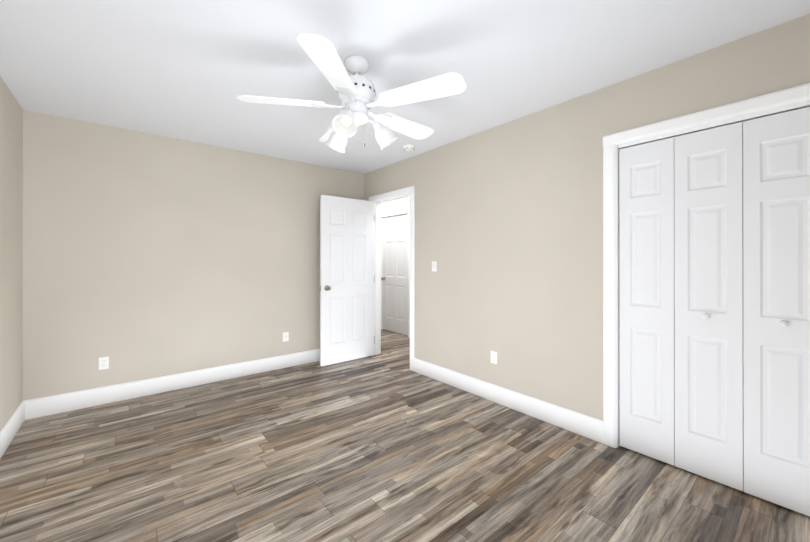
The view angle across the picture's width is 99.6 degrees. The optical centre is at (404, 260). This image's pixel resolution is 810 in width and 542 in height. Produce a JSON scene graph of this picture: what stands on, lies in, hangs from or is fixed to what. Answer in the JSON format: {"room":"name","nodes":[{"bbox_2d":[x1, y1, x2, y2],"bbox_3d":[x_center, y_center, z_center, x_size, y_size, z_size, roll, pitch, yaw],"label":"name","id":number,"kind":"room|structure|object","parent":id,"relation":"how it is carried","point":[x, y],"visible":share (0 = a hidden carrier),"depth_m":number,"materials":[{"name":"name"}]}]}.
{"room":"empty bedroom","nodes":[
{"label":"empty bedroom","id":0,"kind":"room"},
{"bbox_2d":[0,76,22,430],"bbox_3d":[-1.615,0.034,0.904,0.120,2.440,4.760,0,0,-39],"label":"wall","id":1,"kind":"structure","parent":0,"point":[11,248],"depth_m":2.40,"materials":[{"name":"paint"}]},
{"bbox_2d":[0,400,27,458],"bbox_3d":[-1.564,1.179,0.945,0.015,0.150,4.520,0,0,-39],"label":"baseboard","id":2,"kind":"structure","parent":1,"relation":"attached to","point":[11,428],"depth_m":2.41,"materials":[{"name":"white wood"}]},
{"bbox_2d":[22,110,363,400],"bbox_3d":[-1.822,0.037,3.738,3.160,2.440,0.120,0,0,-39],"label":"wall","id":3,"kind":"structure","parent":0,"point":[147,255],"depth_m":3.23,"materials":[{"name":"paint"}]},
{"bbox_2d":[99,356,108,369],"bbox_3d":[-2.631,0.901,2.988,0.067,0.108,0.009,0,0,-39],"label":"outlet","id":4,"kind":"object","parent":3,"relation":"attached to","point":[103,362],"visible":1,"depth_m":2.98,"materials":[{"name":"white plastic"}]},
{"bbox_2d":[28,349,319,418],"bbox_3d":[-1.768,1.182,3.694,3.130,0.150,0.015,0,0,-39],"label":"baseboard","id":5,"kind":"structure","parent":3,"relation":"attached to","point":[55,404],"depth_m":3.22,"materials":[{"name":"white wood"}]},
{"bbox_2d":[283,332,288,341],"bbox_3d":[-1.393,0.897,4.002,0.067,0.108,0.014,0,0,-39],"label":"plate","id":6,"kind":"object","parent":3,"relation":"attached to","point":[285,336],"visible":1,"depth_m":4.00,"materials":[{"name":"white plastic"}]},
{"bbox_2d":[381,197,409,212],"bbox_3d":[0.624,0.038,4.998,0.120,2.440,4.840,0,0,-39],"label":"wall","id":7,"kind":"structure","parent":0,"point":[397,204],"depth_m":5.86,"materials":[{"name":"paint"}]},
{"bbox_2d":[381,214,407,335],"bbox_3d":[-0.163,0.242,5.919,0.169,2.012,0.745,0,0,-39],"label":"door leaf","id":8,"kind":"structure","parent":7,"relation":"in","point":[394,278],"depth_m":5.89,"materials":[{"name":"white wood"}]},
{"bbox_2d":[381,208,409,337],"bbox_3d":[-0.151,0.208,5.927,0.137,2.103,0.916,0,0,-39],"label":"door frame","id":9,"kind":"structure","parent":7,"relation":"attached to","point":[396,213],"depth_m":5.57,"materials":[{"name":"white wood"}]},
{"bbox_2d":[0,329,809,541],"bbox_3d":[-0.508,1.306,2.965,4.450,0.100,6.540,0,0,-39],"label":"floor","id":10,"kind":"structure","parent":0,"point":[387,444],"depth_m":1.99,"materials":[{"name":"brown wood"}]},
{"bbox_2d":[0,0,809,173],"bbox_3d":[-0.508,-1.234,2.968,4.450,0.100,6.540,0,0,-39],"label":"ceiling","id":11,"kind":"structure","parent":0,"point":[189,70],"depth_m":1.99,"materials":[{"name":"white paint"}]},
{"bbox_2d":[237,33,465,152],"bbox_3d":[-0.274,-0.931,2.083,1.258,0.507,1.276,0,0,-39],"label":"ceiling fan","id":12,"kind":"object","parent":11,"relation":"hanging from","point":[356,93],"visible":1,"depth_m":1.93,"materials":[{"name":"white metal"}]},
{"bbox_2d":[403,144,415,150],"bbox_3d":[0.043,-1.164,3.564,0.134,0.038,0.134,0,0,-39],"label":"smoke detector","id":13,"kind":"object","parent":11,"relation":"attached to","point":[408,147],"visible":1,"depth_m":3.52,"materials":[{"name":"white plastic"}]},
{"bbox_2d":[364,14,809,420],"bbox_3d":[0.353,0.037,3.675,0.120,2.440,6.300,0,0,-39],"label":"wall","id":14,"kind":"structure","parent":0,"point":[509,227],"depth_m":2.71,"materials":[{"name":"paint"}]},
{"bbox_2d":[320,195,374,365],"bbox_3d":[-0.700,0.240,4.261,0.757,2.012,0.169,0,0,-39],"label":"entry door","id":15,"kind":"structure","parent":14,"relation":"in","point":[347,278],"depth_m":4.22,"materials":[{"name":"white painted wood"},{"name":"satin nickel"}]},
{"bbox_2d":[369,185,414,370],"bbox_3d":[-0.137,0.206,4.269,0.154,2.103,0.916,0,0,-39],"label":"door frame","id":16,"kind":"structure","parent":14,"relation":"attached to","point":[379,199],"depth_m":4.34,"materials":[{"name":"white wood"}]},
{"bbox_2d":[432,261,436,271],"bbox_3d":[0.306,0.067,3.624,0.016,0.108,0.067,0,0,-39],"label":"light switch","id":17,"kind":"object","parent":14,"relation":"attached to","point":[434,265],"visible":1,"depth_m":3.62,"materials":[{"name":"white plastic"}]},
{"bbox_2d":[491,351,496,363],"bbox_3d":[0.789,0.866,3.042,0.009,0.108,0.067,0,0,-39],"label":"outlet","id":18,"kind":"object","parent":14,"relation":"attached to","point":[494,357],"visible":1,"depth_m":3.04,"materials":[{"name":"white plastic"}]},
{"bbox_2d":[413,358,603,443],"bbox_3d":[0.731,1.181,3.108,0.015,0.150,1.989,0,0,-39],"label":"baseboard","id":19,"kind":"structure","parent":14,"relation":"attached to","point":[589,427],"depth_m":2.83,"materials":[{"name":"white wood"}]},
{"bbox_2d":[619,137,674,465],"bbox_3d":[1.543,0.250,2.189,0.030,1.986,0.294,0,0,-39],"label":"bifold closet door","id":20,"kind":"structure","parent":14,"relation":"in","point":[646,316],"depth_m":2.17,"materials":[{"name":"white wood"}]},
{"bbox_2d":[603,83,809,447],"bbox_3d":[1.839,0.203,1.854,0.137,2.103,1.366,0,0,-39],"label":"trim","id":21,"kind":"structure","parent":14,"relation":"attached to","point":[788,99],"depth_m":2.29,"materials":[{"name":"white wood"}]},
{"bbox_2d":[674,122,743,490],"bbox_3d":[1.719,0.250,1.950,0.063,1.986,0.294,0,0,-39],"label":"bifold closet door","id":22,"kind":"structure","parent":14,"relation":"in","point":[708,258],"depth_m":1.94,"materials":[{"name":"white wood"}]},
{"bbox_2d":[743,107,809,515],"bbox_3d":[1.907,0.249,1.720,0.063,1.986,0.294,0,0,-39],"label":"bifold closet door","id":23,"kind":"structure","parent":14,"relation":"in","point":[776,285],"depth_m":1.74,"materials":[{"name":"white wood"}]},
{"bbox_2d":[627,106,809,147],"bbox_3d":[2.416,0.035,2.316,0.120,2.440,1.580,0,0,-39],"label":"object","id":24,"kind":"structure","parent":0,"point":[720,126],"depth_m":2.41,"materials":[{"name":"metal"}]}
]}

